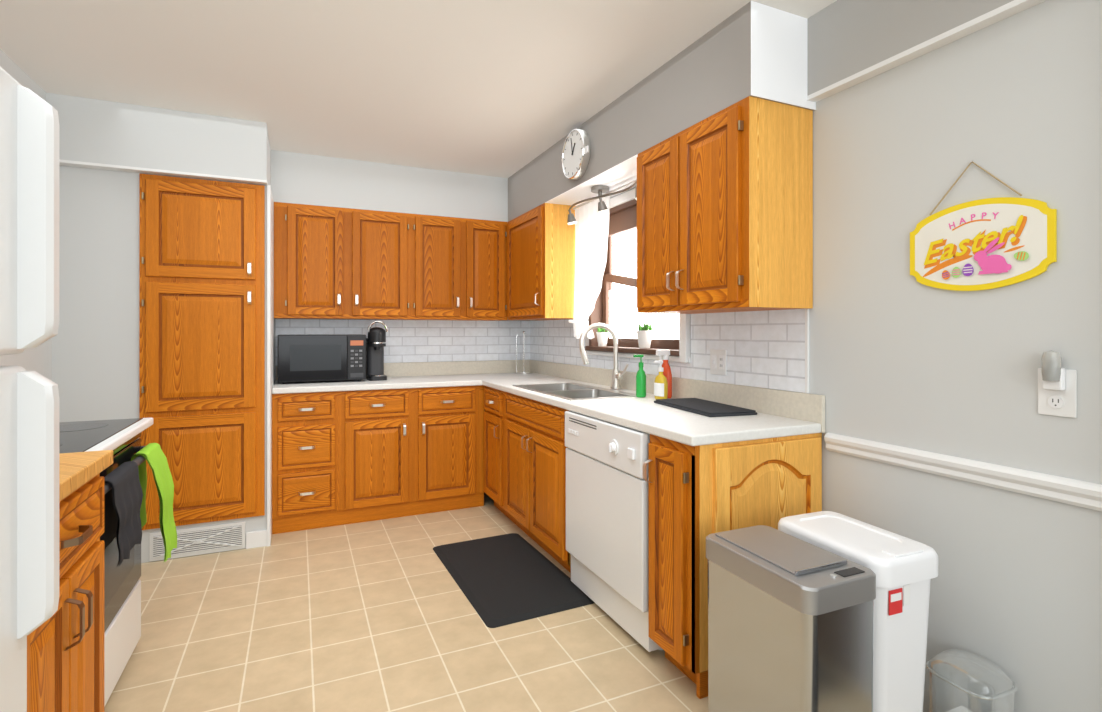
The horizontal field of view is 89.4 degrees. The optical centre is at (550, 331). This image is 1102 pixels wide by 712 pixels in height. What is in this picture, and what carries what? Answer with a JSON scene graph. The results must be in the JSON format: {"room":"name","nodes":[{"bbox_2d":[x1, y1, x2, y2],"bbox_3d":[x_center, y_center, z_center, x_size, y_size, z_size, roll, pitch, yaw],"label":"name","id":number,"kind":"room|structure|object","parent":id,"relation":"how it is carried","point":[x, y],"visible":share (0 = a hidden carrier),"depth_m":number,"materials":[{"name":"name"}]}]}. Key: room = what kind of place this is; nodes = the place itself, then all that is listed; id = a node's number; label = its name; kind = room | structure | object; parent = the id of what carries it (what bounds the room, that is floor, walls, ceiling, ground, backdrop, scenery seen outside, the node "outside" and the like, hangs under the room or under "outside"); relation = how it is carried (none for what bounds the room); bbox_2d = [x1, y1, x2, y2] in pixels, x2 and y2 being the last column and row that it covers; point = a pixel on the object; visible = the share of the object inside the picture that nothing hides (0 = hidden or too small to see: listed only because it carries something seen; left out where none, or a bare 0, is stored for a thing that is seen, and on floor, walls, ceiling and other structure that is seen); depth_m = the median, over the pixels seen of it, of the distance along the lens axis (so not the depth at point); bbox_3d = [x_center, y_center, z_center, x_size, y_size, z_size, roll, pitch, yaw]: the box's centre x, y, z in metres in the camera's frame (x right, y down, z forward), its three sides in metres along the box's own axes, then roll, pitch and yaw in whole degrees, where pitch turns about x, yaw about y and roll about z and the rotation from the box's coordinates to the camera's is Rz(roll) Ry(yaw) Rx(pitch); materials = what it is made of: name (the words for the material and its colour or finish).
{"room":"kitchen","nodes":[
{"label":"kitchen","id":0,"kind":"room"},
{"bbox_2d":[0,49,51,380],"bbox_3d":[-1.487,0.027,0.345,0.100,2.475,7.300,0,0,-24],"label":"wall","id":1,"kind":"structure","parent":0,"point":[38,359],"depth_m":2.65,"materials":[{"name":"white paint"}]},
{"bbox_2d":[46,93,267,184],"bbox_3d":[-2.115,-1.037,3.056,0.997,0.346,0.072,0,0,-24],"label":"soffit","id":2,"kind":"structure","parent":0,"point":[106,135],"depth_m":3.02,"materials":[{"name":"white paint"}]},
{"bbox_2d":[52,129,270,562],"bbox_3d":[-2.314,0.027,3.492,0.995,2.475,0.885,0,0,-24],"label":"wall","id":3,"kind":"structure","parent":0,"point":[95,357],"depth_m":2.97,"materials":[{"name":"white paint"}]},
{"bbox_2d":[149,522,244,560],"bbox_3d":[-1.987,1.184,3.142,0.462,0.154,0.020,0,0,-24],"label":"air vent","id":4,"kind":"object","parent":3,"relation":"in","point":[208,539],"visible":1,"depth_m":3.15,"materials":[{"name":"silver metal"}]},
{"bbox_2d":[139,173,264,529],"bbox_3d":[-1.950,0.111,3.131,0.604,1.937,0.071,0,0,-24],"label":"cupboard","id":5,"kind":"object","parent":3,"relation":"attached to","point":[201,323],"visible":1,"depth_m":3.13,"materials":[{"name":"brown wood"}]},
{"bbox_2d":[246,185,273,548],"bbox_3d":[-1.809,0.201,3.471,0.128,2.128,0.470,0,0,-24],"label":"trim","id":6,"kind":"structure","parent":3,"relation":"attached to","point":[260,538],"depth_m":3.28,"materials":[{"name":"white wood"}]},
{"bbox_2d":[271,150,507,221],"bbox_3d":[-1.172,-1.038,4.205,1.674,0.344,0.330,0,0,-24],"label":"soffit","id":7,"kind":"structure","parent":0,"point":[305,179],"depth_m":4.01,"materials":[{"name":"white paint"}]},
{"bbox_2d":[274,318,530,411],"bbox_3d":[-1.042,0.027,4.500,2.155,2.475,0.100,0,0,-24],"label":"wall","id":8,"kind":"structure","parent":0,"point":[400,362],"depth_m":4.02,"materials":[{"name":"white paint"}]},
{"bbox_2d":[274,202,413,319],"bbox_3d":[-1.502,-0.478,4.043,0.902,0.774,0.345,0,0,-24],"label":"upper cabinet","id":9,"kind":"object","parent":8,"relation":"attached to","point":[339,263],"depth_m":3.88,"materials":[{"name":"brown wood"}]},
{"bbox_2d":[276,319,527,364],"bbox_3d":[-1.096,0.076,4.416,1.950,0.333,0.006,0,0,-24],"label":"tile backsplash","id":10,"kind":"structure","parent":8,"relation":"attached to","point":[406,340],"depth_m":4.48,"materials":[{"name":"white tile"}]},
{"bbox_2d":[414,214,507,320],"bbox_3d":[-0.749,-0.478,4.385,0.752,0.774,0.345,0,0,-24],"label":"upper cabinet","id":11,"kind":"object","parent":8,"relation":"attached to","point":[460,264],"depth_m":4.22,"materials":[{"name":"brown wood"}]},
{"bbox_2d":[104,492,707,711],"bbox_3d":[-0.053,1.295,0.996,3.250,0.060,7.300,0,0,-24],"label":"floor","id":12,"kind":"structure","parent":0,"point":[377,616],"depth_m":2.27,"materials":[{"name":"tile"}]},
{"bbox_2d":[0,67,58,711],"bbox_3d":[-1.069,0.415,0.515,0.741,1.700,0.765,0,0,-24],"label":"refrigerator","id":13,"kind":"object","parent":12,"relation":"on","point":[29,400],"visible":1,"depth_m":0.96,"materials":[{"name":"white painted metal"},{"name":"white plastic"}]},
{"bbox_2d":[27,450,112,711],"bbox_3d":[-1.406,0.797,1.156,0.710,0.935,0.580,0,0,-24],"label":"base cabinet","id":14,"kind":"object","parent":12,"relation":"on","point":[65,657],"visible":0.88,"depth_m":1.32,"materials":[{"name":"brown wood"}]},
{"bbox_2d":[59,418,152,706],"bbox_3d":[-1.736,0.707,1.796,0.638,1.115,0.780,0,0,-24],"label":"stove","id":15,"kind":"object","parent":12,"relation":"on","point":[120,438],"visible":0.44,"depth_m":1.96,"materials":[{"name":"white metal"}]},
{"bbox_2d":[100,461,142,565],"bbox_3d":[-1.393,0.588,1.804,0.074,0.278,0.280,0,0,-24],"label":"towel","id":16,"kind":"object","parent":15,"relation":"hanging from","point":[123,497],"visible":0.73,"depth_m":1.80,"materials":[{"name":"grey fabric"}]},
{"bbox_2d":[131,443,176,561],"bbox_3d":[-1.533,0.662,2.160,0.116,0.428,0.215,0,0,-24],"label":"towel","id":17,"kind":"object","parent":15,"relation":"hanging from","point":[154,455],"visible":0.69,"depth_m":2.17,"materials":[{"name":"green fabric"}]},
{"bbox_2d":[272,391,343,533],"bbox_3d":[-1.675,0.827,3.811,0.395,0.876,0.626,0,0,-24],"label":"base cabinet","id":18,"kind":"object","parent":12,"relation":"on","point":[308,428],"depth_m":3.53,"materials":[{"name":"brown wood"}]},
{"bbox_2d":[272,361,479,393],"bbox_3d":[-1.239,0.316,4.006,1.350,0.142,0.634,0,0,-24],"label":"countertop","id":19,"kind":"structure","parent":18,"relation":"on","point":[454,373],"depth_m":3.98,"materials":[{"name":"laminate"}]},
{"bbox_2d":[278,334,365,383],"bbox_3d":[-1.619,0.185,3.942,0.557,0.327,0.378,0,0,-24],"label":"microwave","id":20,"kind":"object","parent":19,"relation":"on","point":[318,357],"visible":1,"depth_m":3.77,"materials":[{"name":"black plastic"}]},
{"bbox_2d":[366,321,387,380],"bbox_3d":[-1.280,0.135,4.079,0.142,0.427,0.270,0,0,-24],"label":"coffee maker","id":21,"kind":"object","parent":19,"relation":"on","point":[375,342],"visible":1,"depth_m":4.04,"materials":[{"name":"black plastic"}]},
{"bbox_2d":[344,388,415,524],"bbox_3d":[-1.282,0.827,3.990,0.470,0.876,0.626,0,0,-24],"label":"base cabinet","id":22,"kind":"object","parent":12,"relation":"on","point":[345,457],"depth_m":3.71,"materials":[{"name":"brown wood"}]},
{"bbox_2d":[416,385,483,514],"bbox_3d":[-0.836,0.827,4.192,0.509,0.876,0.626,0,0,-24],"label":"base cabinet","id":23,"kind":"object","parent":12,"relation":"on","point":[449,420],"depth_m":3.91,"materials":[{"name":"brown wood"}]},
{"bbox_2d":[484,386,499,509],"bbox_3d":[-0.121,0.827,3.951,0.626,0.876,0.438,0,0,-24],"label":"base cabinet","id":24,"kind":"object","parent":12,"relation":"on","point":[491,395],"depth_m":3.82,"materials":[{"name":"brown wood"}]},
{"bbox_2d":[433,533,594,627],"bbox_3d":[-0.239,1.256,2.929,0.564,0.016,1.007,0,0,-24],"label":"mat","id":25,"kind":"object","parent":12,"relation":"on","point":[505,579],"visible":0.9,"depth_m":2.79,"materials":[{"name":"rubber"}]},
{"bbox_2d":[500,390,555,559],"bbox_3d":[0.165,0.827,3.321,0.626,0.876,0.945,0,0,-24],"label":"base cabinet","id":26,"kind":"object","parent":12,"relation":"on","point":[527,426],"depth_m":3.21,"materials":[{"name":"brown wood"}]},
{"bbox_2d":[556,407,570,572],"bbox_3d":[0.498,0.827,2.588,0.626,0.876,0.844,0,0,-24],"label":"base cabinet","id":27,"kind":"object","parent":12,"relation":"on","point":[563,556],"depth_m":2.82,"materials":[{"name":"brown wood"}]},
{"bbox_2d":[565,411,662,651],"bbox_3d":[0.472,0.828,2.560,0.640,0.874,0.677,0,0,-24],"label":"dishwasher","id":28,"kind":"object","parent":12,"relation":"on","point":[607,517],"visible":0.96,"depth_m":2.36,"materials":[{"name":"white metal"}]},
{"bbox_2d":[643,433,821,698],"bbox_3d":[0.707,0.827,2.128,0.626,0.876,0.286,0,0,-24],"label":"base cabinet","id":29,"kind":"object","parent":12,"relation":"on","point":[698,494],"depth_m":1.97,"materials":[{"name":"brown wood"}]},
{"bbox_2d":[472,360,824,445],"bbox_3d":[0.147,0.382,3.352,0.635,0.275,2.972,0,0,-24],"label":"countertop","id":30,"kind":"structure","parent":29,"relation":"on","point":[587,391],"depth_m":2.53,"materials":[{"name":"laminate"}]},
{"bbox_2d":[515,331,532,373],"bbox_3d":[-0.226,0.172,4.668,0.150,0.353,0.150,0,0,-24],"label":"paper towel holder","id":31,"kind":"object","parent":30,"relation":"on","point":[523,371],"visible":1,"depth_m":4.66,"materials":[{"name":"silver metal"}]},
{"bbox_2d":[579,323,628,388],"bbox_3d":[0.311,0.146,3.312,0.284,0.398,0.140,0,0,-24],"label":"faucet","id":32,"kind":"object","parent":30,"relation":"on","point":[617,376],"visible":0.98,"depth_m":3.35,"materials":[{"name":"silver metal"}]},
{"bbox_2d":[633,354,645,397],"bbox_3d":[0.472,0.236,2.964,0.072,0.226,0.054,0,0,-24],"label":"soap bottle","id":33,"kind":"object","parent":30,"relation":"on","point":[641,383],"visible":1,"depth_m":2.95,"materials":[{"name":"green plastic"}]},
{"bbox_2d":[654,361,667,398],"bbox_3d":[0.555,0.249,2.837,0.068,0.200,0.087,0,0,-24],"label":"soap bottle","id":34,"kind":"object","parent":30,"relation":"on","point":[660,387],"visible":0.92,"depth_m":2.81,"materials":[{"name":"yellow plastic"}]},
{"bbox_2d":[656,350,671,397],"bbox_3d":[0.591,0.223,2.930,0.082,0.252,0.082,0,0,-24],"label":"spray bottle","id":35,"kind":"object","parent":30,"relation":"on","point":[667,373],"visible":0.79,"depth_m":2.91,"materials":[{"name":"orange"}]},
{"bbox_2d":[654,398,756,416],"bbox_3d":[0.684,0.340,2.530,0.230,0.018,0.485,0,0,-17],"label":"drying mat","id":36,"kind":"object","parent":30,"relation":"on","point":[705,407],"visible":0.98,"depth_m":2.43,"materials":[{"name":"black rubber"}]},
{"bbox_2d":[706,525,875,711],"bbox_3d":[0.650,0.935,1.557,0.256,0.660,0.403,0,0,-24],"label":"steel trash can","id":37,"kind":"object","parent":12,"relation":"on","point":[790,623],"visible":1,"depth_m":1.43,"materials":[{"name":"stainless steel"},{"name":"dark grey plastic"}]},
{"bbox_2d":[778,511,937,711],"bbox_3d":[0.906,0.932,1.678,0.250,0.666,0.390,0,0,-21],"label":"bin","id":38,"kind":"object","parent":12,"relation":"on","point":[904,569],"visible":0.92,"depth_m":1.52,"materials":[{"name":"white plastic"}]},
{"bbox_2d":[926,649,1017,711],"bbox_3d":[1.193,1.102,1.586,0.178,0.324,0.189,0,0,-24],"label":"clear container","id":39,"kind":"object","parent":12,"relation":"on","point":[940,699],"visible":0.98,"depth_m":1.58,"materials":[{"name":"plastic"}]},
{"bbox_2d":[0,0,836,177],"bbox_3d":[-0.053,-1.240,0.996,3.250,0.060,7.300,0,0,-24],"label":"ceiling","id":40,"kind":"structure","parent":0,"point":[502,88],"depth_m":2.50,"materials":[{"name":"beige paint"}]},
{"bbox_2d":[508,1,815,221],"bbox_3d":[0.277,-1.037,3.437,0.331,0.346,2.926,0,0,-24],"label":"soffit","id":41,"kind":"structure","parent":0,"point":[754,49],"depth_m":2.40,"materials":[{"name":"grey paint"}]},
{"bbox_2d":[562,129,589,179],"bbox_3d":[0.150,-1.040,3.260,0.047,0.284,0.319,0,0,-24],"label":"wall clock","id":42,"kind":"object","parent":41,"relation":"attached to","point":[576,154],"visible":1,"depth_m":3.24,"materials":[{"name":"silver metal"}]},
{"bbox_2d":[567,181,636,224],"bbox_3d":[0.297,-0.784,3.340,0.120,0.156,0.845,0,0,-24],"label":"track light","id":43,"kind":"object","parent":41,"relation":"attached to","point":[599,190],"visible":0.81,"depth_m":3.33,"materials":[{"name":"silver metal"}]},
{"bbox_2d":[569,179,636,338],"bbox_3d":[0.367,-0.399,3.307,0.062,0.898,1.101,0,0,-24],"label":"sheer curtain","id":44,"kind":"object","parent":41,"relation":"hanging from","point":[591,232],"visible":0.96,"depth_m":3.62,"materials":[{"name":"white fabric"}]},
{"bbox_2d":[531,0,1101,711],"bbox_3d":[1.379,0.027,1.591,0.150,2.475,7.200,0,0,-24],"label":"wall","id":45,"kind":"structure","parent":0,"point":[899,354],"depth_m":1.65,"materials":[{"name":"white paint"}]},
{"bbox_2d":[507,203,577,319],"bbox_3d":[-0.065,-0.478,4.125,0.378,0.775,0.728,0,0,-24],"label":"upper cabinet","id":46,"kind":"object","parent":45,"relation":"attached to","point":[541,262],"visible":0.92,"depth_m":3.82,"materials":[{"name":"brown wood"}]},
{"bbox_2d":[585,188,690,362],"bbox_3d":[0.544,-0.347,3.388,0.183,1.013,1.115,0,0,-24],"label":"kitchen window","id":47,"kind":"structure","parent":45,"relation":"in","point":[615,308],"depth_m":3.61,"materials":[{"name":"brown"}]},
{"bbox_2d":[596,328,608,345],"bbox_3d":[0.346,0.028,3.747,0.084,0.142,0.083,0,0,-24],"label":"pot","id":48,"kind":"object","parent":47,"relation":"on","point":[602,336],"visible":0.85,"depth_m":3.72,"materials":[{"name":"white ceramic"}]},
{"bbox_2d":[636,323,652,347],"bbox_3d":[0.551,0.023,3.294,0.098,0.152,0.104,0,0,-24],"label":"pot","id":49,"kind":"object","parent":47,"relation":"on","point":[644,335],"visible":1,"depth_m":3.26,"materials":[{"name":"white ceramic"}]},
{"bbox_2d":[528,309,808,392],"bbox_3d":[0.417,0.076,3.517,0.010,0.333,2.896,0,0,-24],"label":"tile backsplash","id":50,"kind":"structure","parent":45,"relation":"attached to","point":[769,349],"depth_m":2.57,"materials":[{"name":"white tile"}]},
{"bbox_2d":[710,349,725,375],"bbox_3d":[0.796,0.147,2.660,0.013,0.120,0.110,0,0,-24],"label":"electrical outlet","id":51,"kind":"object","parent":50,"relation":"attached to","point":[717,362],"visible":1,"depth_m":2.66,"materials":[{"name":"white plastic"}]},
{"bbox_2d":[637,96,812,313],"bbox_3d":[0.700,-0.478,2.439,0.378,0.775,0.738,0,0,-24],"label":"upper cabinet","id":52,"kind":"object","parent":45,"relation":"attached to","point":[725,210],"visible":1,"depth_m":2.16,"materials":[{"name":"brown wood"}]},
{"bbox_2d":[824,433,1101,510],"bbox_3d":[1.915,0.417,0.201,0.024,0.065,4.205,0,0,-24],"label":"trim","id":53,"kind":"structure","parent":45,"relation":"attached to","point":[1084,494],"depth_m":1.64,"materials":[{"name":"white wood"}]},
{"bbox_2d":[910,161,1056,290],"bbox_3d":[1.259,-0.315,1.654,0.016,0.388,0.385,0,0,-24],"label":"sign","id":54,"kind":"object","parent":45,"relation":"attached to","point":[985,244],"visible":1,"depth_m":1.63,"materials":[{"name":"yellow"}]},
{"bbox_2d":[1038,350,1076,417],"bbox_3d":[1.324,0.137,1.471,0.050,0.175,0.083,0,0,-24],"label":"outlet","id":55,"kind":"object","parent":45,"relation":"attached to","point":[1057,389],"visible":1,"depth_m":1.46,"materials":[{"name":"white plastic"}]},
{"bbox_2d":[807,0,1045,101],"bbox_3d":[1.894,-1.052,0.219,0.046,0.316,4.275,0,0,-24],"label":"soffit","id":56,"kind":"structure","parent":0,"point":[850,43],"depth_m":1.89,"materials":[{"name":"grey paint"}]}
]}

